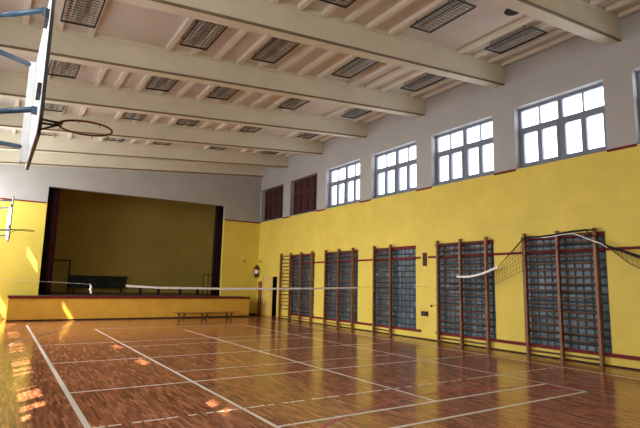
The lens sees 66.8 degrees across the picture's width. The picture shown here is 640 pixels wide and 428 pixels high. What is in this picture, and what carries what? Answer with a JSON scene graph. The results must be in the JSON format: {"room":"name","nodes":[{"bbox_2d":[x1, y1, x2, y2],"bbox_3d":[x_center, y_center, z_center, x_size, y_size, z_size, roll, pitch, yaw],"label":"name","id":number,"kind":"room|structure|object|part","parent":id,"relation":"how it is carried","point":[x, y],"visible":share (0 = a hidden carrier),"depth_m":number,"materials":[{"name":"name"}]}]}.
{"room":"sports hall","nodes":[
{"label":"sports hall","id":0,"kind":"room"},
{"bbox_2d":[0,164,261,318],"bbox_3d":[-8.288,0.537,21.793,12.240,8.000,0.220,7,-10,-33],"label":"wall","id":1,"kind":"structure","parent":0,"point":[240,196],"depth_m":21.56,"materials":[{"name":"paint"}]},
{"bbox_2d":[0,198,46,202],"bbox_3d":[-12.250,-0.580,19.172,2.570,0.055,0.012,7,-10,-33],"label":"trim","id":2,"kind":"structure","parent":1,"relation":"attached to","point":[0,198],"depth_m":19.44,"materials":[{"name":"paint"}]},
{"bbox_2d":[106,295,138,295],"bbox_3d":[-8.083,3.675,21.521,7.710,0.120,0.220,7,-10,-33],"label":"trim","id":3,"kind":"structure","parent":1,"relation":"attached to","point":[106,295],"depth_m":21.18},
{"bbox_2d":[225,219,259,223],"bbox_3d":[-3.905,0.377,24.578,1.908,0.055,0.012,7,-10,-33],"label":"trim","id":4,"kind":"structure","parent":1,"relation":"attached to","point":[225,219],"depth_m":24.55,"materials":[{"name":"paint"}]},
{"bbox_2d":[254,265,258,276],"bbox_3d":[-3.208,2.883,24.590,0.220,0.649,0.218,7,-10,-33],"label":"wall lamp","id":5,"kind":"object","parent":1,"relation":"attached to","point":[256,272],"visible":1,"depth_m":24.51,"materials":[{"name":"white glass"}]},
{"bbox_2d":[51,292,210,295],"bbox_3d":[-9.531,3.973,23.805,11.400,0.120,5.220,7,-10,-33],"label":"floor","id":6,"kind":"structure","parent":0,"point":[52,293],"depth_m":23.60,"materials":[{"name":"brown wood"}]},
{"bbox_2d":[38,187,60,294],"bbox_3d":[-11.259,0.899,20.087,0.800,4.810,0.213,7,-10,-33],"label":"stage curtain","id":7,"kind":"object","parent":6,"relation":"on","point":[54,194],"visible":0.71,"depth_m":20.12,"materials":[{"name":"red fabric"}]},
{"bbox_2d":[67,275,127,292],"bbox_3d":[-11.603,3.664,25.404,2.890,0.860,0.200,7,-10,-33],"label":"bench","id":8,"kind":"object","parent":6,"relation":"on","point":[105,281],"visible":0.99,"depth_m":25.32,"materials":[{"name":"green wood"}]},
{"bbox_2d":[133,288,198,294],"bbox_3d":[-7.390,3.797,23.810,3.350,0.320,0.300,7,-10,-33],"label":"bench","id":9,"kind":"object","parent":6,"relation":"on","point":[140,289],"visible":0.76,"depth_m":23.43,"materials":[{"name":"black wood"}]},
{"bbox_2d":[202,274,210,294],"bbox_3d":[-5.813,3.672,25.233,0.580,1.040,0.040,7,-10,-33],"label":"metal stand","id":10,"kind":"object","parent":6,"relation":"on","point":[203,274],"visible":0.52,"depth_m":25.14,"materials":[{"name":"black metal"}]},
{"bbox_2d":[211,206,223,295],"bbox_3d":[-4.928,1.628,24.207,0.824,4.810,0.196,6,-9,-29],"label":"stage curtain","id":11,"kind":"object","parent":6,"relation":"on","point":[217,241],"visible":0.5,"depth_m":24.06,"materials":[{"name":"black fabric"}]},
{"bbox_2d":[54,189,215,292],"bbox_3d":[-10.957,1.355,26.470,11.400,7.600,0.200,7,-10,-33],"label":"wall","id":12,"kind":"structure","parent":0,"point":[147,241],"depth_m":26.87,"materials":[{"name":"yellow paint"}]},
{"bbox_2d":[51,259,70,291],"bbox_3d":[-13.211,3.125,24.601,0.950,1.630,0.040,7,-10,-33],"label":"door","id":13,"kind":"structure","parent":12,"relation":"in","point":[61,268],"depth_m":24.64,"materials":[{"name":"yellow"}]},
{"bbox_2d":[0,0,639,176],"bbox_3d":[-1.116,-3.717,11.520,12.790,1.942,26.020,7,-10,-33],"label":"ceiling","id":14,"kind":"structure","parent":0,"point":[132,42],"depth_m":12.13,"materials":[{"name":"paint"}]},
{"bbox_2d":[41,132,53,135],"bbox_3d":[-9.353,-2.871,16.498,0.620,0.142,1.260,7,-10,-33],"label":"ceiling light","id":15,"kind":"object","parent":14,"relation":"attached to","point":[42,133],"visible":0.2,"depth_m":16.96,"materials":[{"name":"grey metal"}]},
{"bbox_2d":[44,103,64,111],"bbox_3d":[-7.711,-3.193,14.020,0.620,0.142,1.260,7,-10,-33],"label":"ceiling light","id":16,"kind":"object","parent":14,"relation":"attached to","point":[47,106],"visible":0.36,"depth_m":14.32,"materials":[{"name":"grey metal"}]},
{"bbox_2d":[48,60,80,78],"bbox_3d":[-6.069,-3.514,11.542,0.620,0.142,1.260,7,-10,-33],"label":"ceiling light","id":17,"kind":"object","parent":14,"relation":"attached to","point":[64,64],"visible":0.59,"depth_m":11.68,"materials":[{"name":"grey metal"}]},
{"bbox_2d":[60,0,105,27],"bbox_3d":[-4.427,-3.836,9.064,0.620,0.142,1.260,7,-10,-33],"label":"ceiling light","id":18,"kind":"object","parent":14,"relation":"attached to","point":[83,3],"visible":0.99,"depth_m":9.18,"materials":[{"name":"grey metal"}]},
{"bbox_2d":[105,137,124,141],"bbox_3d":[-7.419,-2.859,17.778,0.620,0.142,1.260,7,-10,-33],"label":"ceiling light","id":19,"kind":"object","parent":14,"relation":"attached to","point":[113,139],"visible":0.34,"depth_m":18.17,"materials":[{"name":"grey metal"}]},
{"bbox_2d":[122,112,146,120],"bbox_3d":[-5.777,-3.180,15.300,0.620,0.142,1.260,7,-10,-33],"label":"ceiling light","id":20,"kind":"object","parent":14,"relation":"attached to","point":[133,115],"visible":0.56,"depth_m":15.57,"materials":[{"name":"grey metal"}]},
{"bbox_3d":[-6.644,-2.833,19.851,12.240,1.265,0.030,7,-10,-33],"label":"moulding","id":21,"kind":"part","parent":14,"relation":"part of","materials":[{"name":"paint"}]},
{"bbox_3d":[-5.904,-3.025,18.743,12.240,1.160,2.660,7,-10,-33],"label":"bay panel","id":22,"kind":"part","parent":14,"relation":"part of","materials":[{"name":"paint"}]},
{"bbox_3d":[-5.002,-3.155,17.373,12.240,1.265,0.030,7,-10,-33],"label":"moulding","id":23,"kind":"part","parent":14,"relation":"part of","materials":[{"name":"paint"}]},
{"bbox_2d":[145,76,178,91],"bbox_3d":[-4.135,-3.502,12.822,0.620,0.142,1.260,7,-10,-33],"label":"ceiling light","id":24,"kind":"object","parent":14,"relation":"attached to","point":[160,82],"visible":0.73,"depth_m":12.98,"materials":[{"name":"grey metal"}]},
{"bbox_2d":[153,141,170,145],"bbox_3d":[-5.970,-2.849,18.737,0.620,0.142,1.260,7,-10,-33],"label":"ceiling light","id":25,"kind":"object","parent":14,"relation":"attached to","point":[161,143],"visible":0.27,"depth_m":19.12,"materials":[{"name":"grey metal"}]},
{"bbox_3d":[-4.262,-3.347,16.265,12.240,1.160,2.660,7,-10,-33],"label":"bay panel","id":26,"kind":"part","parent":14,"relation":"part of","materials":[{"name":"paint"}]},
{"bbox_3d":[-3.360,-3.477,14.895,12.240,1.265,0.030,7,-10,-33],"label":"moulding","id":27,"kind":"part","parent":14,"relation":"part of","materials":[{"name":"paint"}]},
{"bbox_2d":[176,119,199,125],"bbox_3d":[-4.328,-3.171,16.259,0.620,0.142,1.260,7,-10,-33],"label":"ceiling light","id":28,"kind":"object","parent":14,"relation":"attached to","point":[181,120],"visible":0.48,"depth_m":16.52,"materials":[{"name":"grey metal"}]},
{"bbox_3d":[-2.620,-3.669,13.787,12.240,1.160,2.660,7,-10,-33],"label":"bay panel","id":29,"kind":"part","parent":14,"relation":"part of","materials":[{"name":"paint"}]},
{"bbox_2d":[179,19,227,49],"bbox_3d":[-2.493,-3.824,10.344,0.620,0.142,1.260,7,-10,-33],"label":"ceiling light","id":30,"kind":"object","parent":14,"relation":"attached to","point":[209,25],"visible":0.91,"depth_m":10.33,"materials":[{"name":"grey metal"}]},
{"bbox_3d":[-1.718,-3.799,12.417,12.240,1.265,0.030,7,-10,-33],"label":"moulding","id":31,"kind":"part","parent":14,"relation":"part of","materials":[{"name":"paint"}]},
{"bbox_2d":[210,146,225,149],"bbox_3d":[-4.027,-2.837,20.022,0.620,0.142,1.260,7,-10,-33],"label":"ceiling light","id":32,"kind":"object","parent":14,"relation":"attached to","point":[211,146],"visible":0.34,"depth_m":20.39,"materials":[{"name":"grey metal"}]},
{"bbox_2d":[207,86,239,99],"bbox_3d":[-2.686,-3.493,13.781,0.620,0.142,1.260,7,-10,-33],"label":"ceiling light","id":33,"kind":"object","parent":14,"relation":"attached to","point":[224,89],"visible":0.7,"depth_m":13.91,"materials":[{"name":"grey metal"}]},
{"bbox_3d":[-0.978,-3.990,11.309,12.240,1.160,2.660,7,-10,-33],"label":"bay panel","id":34,"kind":"part","parent":14,"relation":"part of","materials":[{"name":"paint"}]},
{"bbox_2d":[239,126,261,132],"bbox_3d":[-2.385,-3.159,17.544,0.620,0.142,1.260,7,-10,-33],"label":"ceiling light","id":35,"kind":"object","parent":14,"relation":"attached to","point":[245,127],"visible":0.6,"depth_m":17.80,"materials":[{"name":"grey metal"}]},
{"bbox_2d":[263,151,278,153],"bbox_3d":[-1.959,-2.824,21.391,0.620,0.142,1.260,7,-10,-33],"label":"ceiling light","id":36,"kind":"object","parent":14,"relation":"attached to","point":[267,152],"visible":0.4,"depth_m":21.75,"materials":[{"name":"grey metal"}]},
{"bbox_2d":[251,37,299,63],"bbox_3d":[-1.044,-3.815,11.303,0.620,0.142,1.260,7,-10,-33],"label":"ceiling light","id":37,"kind":"object","parent":14,"relation":"attached to","point":[283,41],"visible":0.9,"depth_m":11.30,"materials":[{"name":"grey metal"}]},
{"bbox_2d":[278,98,309,109],"bbox_3d":[-0.743,-3.481,15.066,0.620,0.142,1.260,7,-10,-33],"label":"ceiling light","id":38,"kind":"object","parent":14,"relation":"attached to","point":[291,102],"visible":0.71,"depth_m":15.17,"materials":[{"name":"grey metal"}]},
{"bbox_2d":[297,133,319,138],"bbox_3d":[-0.317,-3.146,18.913,0.620,0.142,1.260,7,-10,-33],"label":"ceiling light","id":39,"kind":"object","parent":14,"relation":"attached to","point":[304,135],"visible":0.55,"depth_m":19.15,"materials":[{"name":"grey metal"}]},
{"bbox_2d":[320,0,355,7],"bbox_3d":[0.598,-4.137,8.825,0.620,0.142,1.260,7,-10,-33],"label":"ceiling light","id":40,"kind":"object","parent":14,"relation":"attached to","point":[326,1],"visible":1,"depth_m":9.31,"materials":[{"name":"grey metal"}]},
{"bbox_2d":[331,57,378,78],"bbox_3d":[0.899,-3.803,12.588,0.620,0.142,1.260,7,-10,-33],"label":"ceiling light","id":41,"kind":"object","parent":14,"relation":"attached to","point":[346,69],"visible":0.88,"depth_m":12.59,"materials":[{"name":"grey metal"}]},
{"bbox_2d":[341,108,371,118],"bbox_3d":[1.325,-3.468,16.435,0.620,0.142,1.260,7,-10,-33],"label":"ceiling light","id":42,"kind":"object","parent":14,"relation":"attached to","point":[353,112],"visible":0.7,"depth_m":16.58,"materials":[{"name":"grey metal"}]},
{"bbox_3d":[-0.076,-4.121,9.939,12.240,1.265,0.030,7,-10,-33],"label":"moulding","id":43,"kind":"part","parent":14,"relation":"part of","materials":[{"name":"paint"}]},
{"bbox_2d":[400,73,446,91],"bbox_3d":[2.967,-3.790,13.957,0.620,0.142,1.260,7,-10,-33],"label":"ceiling light","id":44,"kind":"object","parent":14,"relation":"attached to","point":[430,76],"visible":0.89,"depth_m":13.95,"materials":[{"name":"grey metal"}]},
{"bbox_3d":[0.664,-4.312,8.831,12.240,1.160,2.660,7,-10,-33],"label":"bay panel","id":45,"kind":"part","parent":14,"relation":"part of","materials":[{"name":"paint"}]},
{"bbox_2d":[410,0,476,32],"bbox_3d":[2.541,-4.125,10.111,0.620,0.142,1.260,7,-10,-33],"label":"ceiling light","id":46,"kind":"object","parent":14,"relation":"attached to","point":[438,14],"visible":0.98,"depth_m":10.07,"materials":[{"name":"grey metal"}]},
{"bbox_2d":[504,9,518,15],"bbox_3d":[4.107,-4.341,10.356,0.340,0.050,0.340,7,-10,-33],"label":"ceiling speaker","id":47,"kind":"object","parent":14,"relation":"attached to","point":[508,12],"visible":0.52,"depth_m":10.39,"materials":[{"name":"black plastic"}]},
{"bbox_2d":[484,25,547,53],"bbox_3d":[4.609,-4.112,11.479,0.620,0.142,1.260,7,-10,-33],"label":"ceiling light","id":48,"kind":"object","parent":14,"relation":"attached to","point":[530,30],"visible":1,"depth_m":11.43,"materials":[{"name":"grey metal"}]},
{"bbox_3d":[1.566,-4.442,7.461,12.240,1.265,0.030,7,-10,-33],"label":"moulding","id":49,"kind":"part","parent":14,"relation":"part of","materials":[{"name":"paint"}]},
{"bbox_3d":[2.306,-4.634,6.353,12.240,1.160,2.660,7,-10,-33],"label":"bay panel","id":50,"kind":"part","parent":14,"relation":"part of","materials":[{"name":"paint"}]},
{"bbox_2d":[0,315,639,427],"bbox_3d":[-1.199,3.212,10.559,12.940,0.202,26.010,7,-10,-33],"label":"floor","id":51,"kind":"structure","parent":0,"point":[253,371],"depth_m":8.06,"materials":[{"name":"brown wood"}]},
{"bbox_2d":[7,322,78,345],"bbox_3d":[-8.120,3.572,14.823,0.168,0.021,6.916,3,-8,-13],"label":"floor line","id":52,"kind":"object","parent":51,"relation":"on","point":[78,322],"visible":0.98,"depth_m":13.00,"materials":[{"name":"white paint"}]},
{"bbox_2d":[6,295,249,321],"bbox_3d":[-7.708,3.989,20.858,9.720,0.925,1.216,7,-10,-33],"label":"stage platform","id":53,"kind":"object","parent":51,"relation":"on","point":[19,307],"visible":1,"depth_m":19.79,"materials":[{"name":"paint"}]},
{"bbox_2d":[174,311,239,318],"bbox_3d":[-4.929,4.443,21.375,2.950,0.278,0.240,7,-10,-33],"label":"bench","id":54,"kind":"object","parent":51,"relation":"on","point":[214,312],"visible":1,"depth_m":21.30,"materials":[{"name":"brown wood"}]},
{"bbox_3d":[-4.926,4.325,21.392,2.950,0.040,0.240,7,-10,-33],"label":"seat","id":55,"kind":"part","parent":54,"relation":"part of","materials":[{"name":"brown wood"}]},
{"bbox_2d":[256,281,261,315],"bbox_3d":[-3.021,4.196,24.174,0.120,1.660,0.330,7,-10,-33],"label":"net post","id":56,"kind":"object","parent":51,"relation":"on","point":[259,282],"visible":0.97,"depth_m":24.12,"materials":[{"name":"brown wood"}]},
{"bbox_2d":[323,248,355,328],"bbox_3d":[0.731,2.819,18.616,0.170,2.960,1.866,7,-10,-33],"label":"wall bars","id":57,"kind":"object","parent":51,"relation":"on","point":[338,252],"visible":0.95,"depth_m":18.54,"materials":[{"name":"brown wood"}]},
{"bbox_3d":[0.208,2.912,19.343,0.100,2.960,0.066,7,-10,-33],"label":"post","id":58,"kind":"part","parent":57,"relation":"part of","materials":[{"name":"brown wood"}]},
{"bbox_3d":[0.702,2.815,18.597,0.100,2.960,0.066,7,-10,-33],"label":"post","id":59,"kind":"part","parent":57,"relation":"part of","materials":[{"name":"brown wood"}]},
{"bbox_3d":[1.196,2.718,17.851,0.100,2.960,0.066,7,-10,-33],"label":"post","id":60,"kind":"part","parent":57,"relation":"part of","materials":[{"name":"brown wood"}]},
{"bbox_2d":[372,244,393,334],"bbox_3d":[2.137,2.543,16.494,0.170,2.960,0.926,7,-10,-33],"label":"wall bars","id":61,"kind":"object","parent":51,"relation":"on","point":[375,253],"visible":1,"depth_m":16.49,"materials":[{"name":"brown wood"}]},
{"bbox_3d":[1.872,2.586,16.832,0.100,2.960,0.066,7,-10,-33],"label":"post","id":62,"kind":"part","parent":61,"relation":"part of","materials":[{"name":"brown wood"}]},
{"bbox_3d":[2.344,2.493,16.119,0.100,2.960,0.066,7,-10,-33],"label":"post","id":63,"kind":"part","parent":61,"relation":"part of","materials":[{"name":"brown wood"}]},
{"bbox_2d":[436,237,491,349],"bbox_3d":[4.004,2.177,13.677,0.170,2.960,1.806,7,-10,-33],"label":"wall bars","id":64,"kind":"object","parent":51,"relation":"on","point":[460,248],"visible":0.99,"depth_m":13.59,"materials":[{"name":"brown wood"}]},
{"bbox_3d":[3.497,2.267,14.379,0.100,2.960,0.066,7,-10,-33],"label":"post","id":65,"kind":"part","parent":64,"relation":"part of","materials":[{"name":"brown wood"}]},
{"bbox_3d":[3.970,2.175,13.666,0.100,2.960,0.066,7,-10,-33],"label":"post","id":66,"kind":"part","parent":64,"relation":"part of","materials":[{"name":"brown wood"}]},
{"bbox_3d":[4.453,2.080,12.937,0.100,2.960,0.066,7,-10,-33],"label":"post","id":67,"kind":"part","parent":64,"relation":"part of","materials":[{"name":"brown wood"}]},
{"bbox_2d":[430,229,639,306],"bbox_3d":[5.159,1.453,11.830,0.191,1.956,7.062,6,-10,-31],"label":"net","id":68,"kind":"object","parent":64,"relation":"hanging from","point":[580,230],"visible":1,"depth_m":11.59,"materials":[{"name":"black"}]},
{"bbox_3d":[4.431,1.908,12.824,0.011,0.836,2.203,7,-10,-33],"label":"cord","id":69,"kind":"part","parent":68,"relation":"part of","materials":[{"name":"fabric"}]},
{"bbox_3d":[4.849,0.974,12.345,0.032,0.740,0.822,7,-10,-33],"label":"cord","id":70,"kind":"part","parent":68,"relation":"part of","materials":[{"name":"black fabric"}]},
{"bbox_3d":[6.525,0.915,9.758,0.018,0.603,1.406,7,-10,-33],"label":"cord","id":71,"kind":"part","parent":68,"relation":"part of","materials":[{"name":"black fabric"}]},
{"bbox_2d":[522,227,604,365],"bbox_3d":[5.594,1.865,11.277,0.170,2.960,1.796,7,-10,-33],"label":"wall bars","id":72,"kind":"object","parent":51,"relation":"on","point":[557,242],"visible":0.98,"depth_m":11.16,"materials":[{"name":"brown wood"}]},
{"bbox_3d":[5.090,1.955,11.975,0.100,2.960,0.066,7,-10,-33],"label":"post","id":73,"kind":"part","parent":72,"relation":"part of","materials":[{"name":"brown wood"}]},
{"bbox_3d":[5.562,1.863,11.263,0.100,2.960,0.066,7,-10,-33],"label":"post","id":74,"kind":"part","parent":72,"relation":"part of","materials":[{"name":"brown wood"}]},
{"bbox_3d":[6.040,1.769,10.542,0.100,2.960,0.066,7,-10,-33],"label":"post","id":75,"kind":"part","parent":72,"relation":"part of","materials":[{"name":"brown wood"}]},
{"bbox_2d":[256,10,639,368],"bbox_3d":[4.054,-0.247,14.519,0.360,8.000,26.060,7,-10,-33],"label":"wall","id":76,"kind":"structure","parent":0,"point":[599,190],"depth_m":13.10,"materials":[{"name":"paint"}]},
{"bbox_2d":[261,275,278,317],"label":"door","id":77,"kind":"structure","parent":76,"relation":"in","point":[269,301],"depth_m":23.79,"materials":[{"name":"yellow paint"}]},
{"bbox_3d":[-2.572,3.990,23.696,0.008,1.550,0.640,7,-10,-33],"label":"panel","id":78,"kind":"part","parent":77,"relation":"part of","materials":[{"name":"yellow paint"}]},
{"bbox_2d":[263,185,283,221],"bbox_3d":[-2.285,-0.501,24.264,0.292,1.668,2.290,7,-10,-33],"label":"window","id":79,"kind":"structure","parent":76,"relation":"in","point":[273,197],"depth_m":24.43,"materials":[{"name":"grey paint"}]},
{"bbox_2d":[278,251,314,322],"bbox_3d":[-1.070,3.172,21.334,0.170,2.960,2.746,7,-10,-33],"label":"wall bars","id":80,"kind":"object","parent":76,"relation":"attached to","point":[290,259],"visible":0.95,"depth_m":21.14,"materials":[{"name":"brown wood"}]},
{"bbox_3d":[-1.835,3.312,22.426,0.100,2.960,0.066,7,-10,-33],"label":"post","id":81,"kind":"part","parent":80,"relation":"part of","materials":[{"name":"brown wood"}]},
{"bbox_3d":[-1.346,3.217,21.688,0.100,2.960,0.066,7,-10,-33],"label":"post","id":82,"kind":"part","parent":80,"relation":"part of","materials":[{"name":"brown wood"}]},
{"bbox_3d":[-0.847,3.119,20.934,0.100,2.960,0.066,7,-10,-33],"label":"post","id":83,"kind":"part","parent":80,"relation":"part of","materials":[{"name":"brown wood"}]},
{"bbox_3d":[-0.363,3.024,20.205,0.100,2.960,0.066,7,-10,-33],"label":"post","id":84,"kind":"part","parent":80,"relation":"part of","materials":[{"name":"brown wood"}]},
{"bbox_2d":[291,253,314,315],"bbox_3d":[-0.716,3.054,21.077,0.180,2.625,1.900,7,-10,-33],"label":"window","id":85,"kind":"structure","parent":76,"relation":"in","point":[305,256],"depth_m":21.10,"materials":[{"name":"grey glass"}]},
{"bbox_2d":[291,175,316,215],"bbox_3d":[-0.651,-0.821,21.799,0.292,1.668,2.290,7,-10,-33],"label":"window","id":86,"kind":"structure","parent":76,"relation":"in","point":[305,190],"depth_m":21.91,"materials":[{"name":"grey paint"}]},
{"bbox_2d":[326,250,357,321],"bbox_3d":[0.855,2.745,18.702,0.185,2.625,2.110,7,-10,-33],"label":"window","id":87,"kind":"structure","parent":76,"relation":"in","point":[355,251],"depth_m":18.63,"materials":[{"name":"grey glass"}]},
{"bbox_2d":[325,161,359,208],"bbox_3d":[0.983,-1.141,19.333,0.292,1.668,2.290,7,-10,-33],"label":"window","id":88,"kind":"structure","parent":76,"relation":"in","point":[355,178],"depth_m":19.42,"materials":[{"name":"grey paint"}]},
{"bbox_2d":[290,314,420,331],"bbox_3d":[0.901,4.025,18.252,0.050,0.075,7.970,7,-10,-33],"label":"trim","id":89,"kind":"structure","parent":76,"relation":"attached to","point":[315,317],"depth_m":17.16,"materials":[{"name":"paint"}]},
{"bbox_2d":[357,259,376,260],"bbox_3d":[1.690,1.658,17.466,0.035,0.060,1.090,7,-10,-33],"label":"trim","id":90,"kind":"structure","parent":76,"relation":"attached to","point":[361,259],"depth_m":17.46,"materials":[{"name":"paint"}]},
{"bbox_2d":[372,143,415,198],"bbox_3d":[2.617,-1.461,16.868,0.292,1.668,2.290,7,-10,-33],"label":"window","id":91,"kind":"structure","parent":76,"relation":"in","point":[409,163],"depth_m":16.94,"materials":[{"name":"grey paint"}]},
{"bbox_3d":[2.566,-0.654,16.729,0.212,0.028,2.290,7,-10,-33],"label":"sill","id":92,"kind":"part","parent":91,"relation":"part of","materials":[{"name":"grey paint"}]},
{"bbox_2d":[375,245,415,328],"bbox_3d":[2.502,2.422,16.215,0.185,2.625,2.090,7,-10,-33],"label":"window","id":93,"kind":"structure","parent":76,"relation":"in","point":[403,271],"depth_m":16.03,"materials":[{"name":"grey glass"}]},
{"bbox_3d":[2.471,2.419,16.195,0.100,2.625,2.090,7,-10,-33],"label":"frame","id":94,"kind":"part","parent":93,"relation":"part of","materials":[{"name":"paint"}]},
{"bbox_2d":[416,186,431,190],"bbox_3d":[3.299,-0.798,15.439,0.012,0.060,0.685,7,-10,-33],"label":"trim","id":95,"kind":"structure","parent":76,"relation":"attached to","point":[431,186],"depth_m":15.42,"materials":[{"name":"paint"}]},
{"bbox_2d":[421,311,427,315],"bbox_3d":[3.195,3.047,14.855,0.080,0.140,0.250,7,-10,-33],"label":"junction box","id":96,"kind":"object","parent":76,"relation":"attached to","point":[423,313],"visible":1,"depth_m":14.80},
{"bbox_2d":[423,253,426,265],"bbox_3d":[3.251,1.409,15.087,0.050,0.410,0.140,7,-10,-33],"label":"wall box","id":97,"kind":"object","parent":76,"relation":"attached to","point":[424,254],"visible":1,"depth_m":15.05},
{"bbox_2d":[277,317,639,370],"bbox_3d":[4.417,3.559,12.938,0.015,0.032,23.360,7,-10,-33],"label":"baseboard","id":98,"kind":"structure","parent":76,"relation":"attached to","point":[277,317],"depth_m":12.59,"materials":[{"name":"brown wood"}]},
{"bbox_2d":[432,118,493,186],"bbox_3d":[4.250,-1.782,14.402,0.292,1.668,2.290,7,-10,-33],"label":"window","id":99,"kind":"structure","parent":76,"relation":"in","point":[465,147],"depth_m":14.46,"materials":[{"name":"grey paint"}]},
{"bbox_3d":[4.200,-0.974,14.264,0.212,0.028,2.290,7,-10,-33],"label":"sill","id":100,"kind":"part","parent":99,"relation":"part of","materials":[{"name":"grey paint"}]},
{"bbox_2d":[435,240,496,338],"bbox_3d":[4.120,2.105,13.775,0.185,2.625,2.080,7,-10,-33],"label":"window","id":101,"kind":"structure","parent":76,"relation":"in","point":[490,242],"depth_m":13.67,"materials":[{"name":"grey glass"}]},
{"bbox_3d":[4.088,2.102,13.754,0.100,2.625,2.080,7,-10,-33],"label":"frame","id":102,"kind":"part","parent":101,"relation":"part of","materials":[{"name":"paint"}]},
{"bbox_2d":[494,169,515,174],"bbox_3d":[4.932,-1.118,12.973,0.012,0.060,0.685,7,-10,-33],"label":"trim","id":103,"kind":"structure","parent":76,"relation":"attached to","point":[512,170],"depth_m":12.97,"materials":[{"name":"paint"}]},
{"bbox_2d":[493,252,527,254],"bbox_3d":[4.925,1.024,12.584,0.035,0.060,1.010,7,-10,-33],"label":"trim","id":104,"kind":"structure","parent":76,"relation":"attached to","point":[506,253],"depth_m":12.60,"materials":[{"name":"paint"}]},
{"bbox_2d":[436,332,639,360],"bbox_3d":[7.136,2.803,8.841,0.050,0.075,13.420,7,-10,-33],"label":"trim","id":105,"kind":"structure","parent":76,"relation":"attached to","point":[629,357],"depth_m":11.42,"materials":[{"name":"paint"}]},
{"bbox_2d":[516,83,606,168],"bbox_3d":[5.884,-2.102,11.937,0.292,1.668,2.290,7,-10,-33],"label":"window","id":106,"kind":"structure","parent":76,"relation":"in","point":[560,123],"depth_m":11.96,"materials":[{"name":"grey paint"}]},
{"bbox_3d":[5.833,-1.294,11.798,0.212,0.028,2.290,7,-10,-33],"label":"sill","id":107,"kind":"part","parent":106,"relation":"part of","materials":[{"name":"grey paint"}]},
{"bbox_2d":[521,231,611,352],"bbox_3d":[5.715,1.792,11.367,0.185,2.625,2.050,7,-10,-33],"label":"window","id":108,"kind":"structure","parent":76,"relation":"in","point":[601,234],"depth_m":11.23,"materials":[{"name":"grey glass"}]},
{"bbox_2d":[607,143,636,151],"bbox_3d":[6.546,-1.434,10.539,0.012,0.060,0.610,7,-10,-33],"label":"trim","id":109,"kind":"structure","parent":76,"relation":"attached to","point":[631,145],"depth_m":10.52,"materials":[{"name":"paint"}]},
{"bbox_2d":[605,246,639,250],"bbox_3d":[8.555,0.312,7.106,0.035,0.060,8.450,7,-10,-33],"label":"trim","id":110,"kind":"structure","parent":76,"relation":"attached to","point":[630,247],"depth_m":10.22,"materials":[{"name":"paint"}]},
{"bbox_2d":[636,71,639,143],"bbox_3d":[7.499,-2.418,9.500,0.292,1.668,2.370,7,-10,-33],"label":"window","id":111,"kind":"structure","parent":76,"relation":"in","point":[638,72],"depth_m":10.56,"materials":[{"name":"grey paint"}]},
{"bbox_3d":[7.588,-2.422,9.559,0.080,1.640,2.370,7,-10,-33],"label":"frame","id":112,"kind":"part","parent":111,"relation":"part of","materials":[{"name":"grey paint"}]},
{"bbox_3d":[-6.356,-1.441,7.776,0.080,8.000,26.060,7,-10,-33],"label":"wall","id":113,"kind":"structure","parent":0,"visible":0},
{"bbox_2d":[0,196,33,241],"bbox_3d":[-9.771,0.162,14.748,1.745,1.430,1.688,0,-8,5],"label":"basketball hoop","id":114,"kind":"object","parent":113,"relation":"attached to","point":[8,229],"visible":1,"depth_m":14.85,"materials":[{"name":"white paint"}]},
{"bbox_3d":[-9.809,0.301,15.265,0.068,1.060,0.060,7,-10,-33],"label":"post","id":115,"kind":"part","parent":114,"relation":"part of","materials":[{"name":"white metal"}]},
{"bbox_2d":[0,0,112,169],"bbox_3d":[-2.934,-1.178,4.430,1.745,1.430,1.688,0,-8,5],"label":"basketball hoop","id":116,"kind":"object","parent":113,"relation":"attached to","point":[33,111],"visible":1,"depth_m":4.38,"materials":[{"name":"white paint"}]},
{"bbox_3d":[-3.022,-0.671,4.560,0.048,0.145,0.640,1,-8,3],"label":"arm","id":117,"kind":"part","parent":116,"relation":"part of","materials":[{"name":"blue metal"}]},
{"bbox_3d":[-3.003,-1.527,4.683,0.048,0.155,0.640,1,-8,3],"label":"arm","id":118,"kind":"part","parent":116,"relation":"part of","materials":[{"name":"blue metal"}]},
{"bbox_3d":[-2.693,-0.874,4.120,0.649,0.076,0.048,-1,-9,17],"label":"arm","id":119,"kind":"part","parent":116,"relation":"part of","materials":[{"name":"blue metal"}]},
{"bbox_3d":[-2.674,-1.750,4.246,0.650,0.086,0.048,-1,-9,17],"label":"arm","id":120,"kind":"part","parent":116,"relation":"part of","materials":[{"name":"blue metal"}]},
{"bbox_3d":[-2.972,-1.039,4.947,0.068,1.060,0.060,7,-10,-33],"label":"post","id":121,"kind":"part","parent":116,"relation":"part of","materials":[{"name":"white paint"}]},
{"bbox_3d":[-2.380,-0.863,4.043,0.040,0.052,0.070,7,-10,-33],"label":"mounting plate","id":122,"kind":"part","parent":116,"relation":"part of","materials":[{"name":"blue metal"}]},
{"bbox_2d":[1,279,420,292],"bbox_3d":[-1.780,1.760,11.527,12.240,0.298,0.044,7,-10,-33],"label":"net","id":123,"kind":"object","parent":113,"relation":"attached to","point":[135,286],"visible":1,"depth_m":11.22,"materials":[{"name":"white fabric"}]}
]}

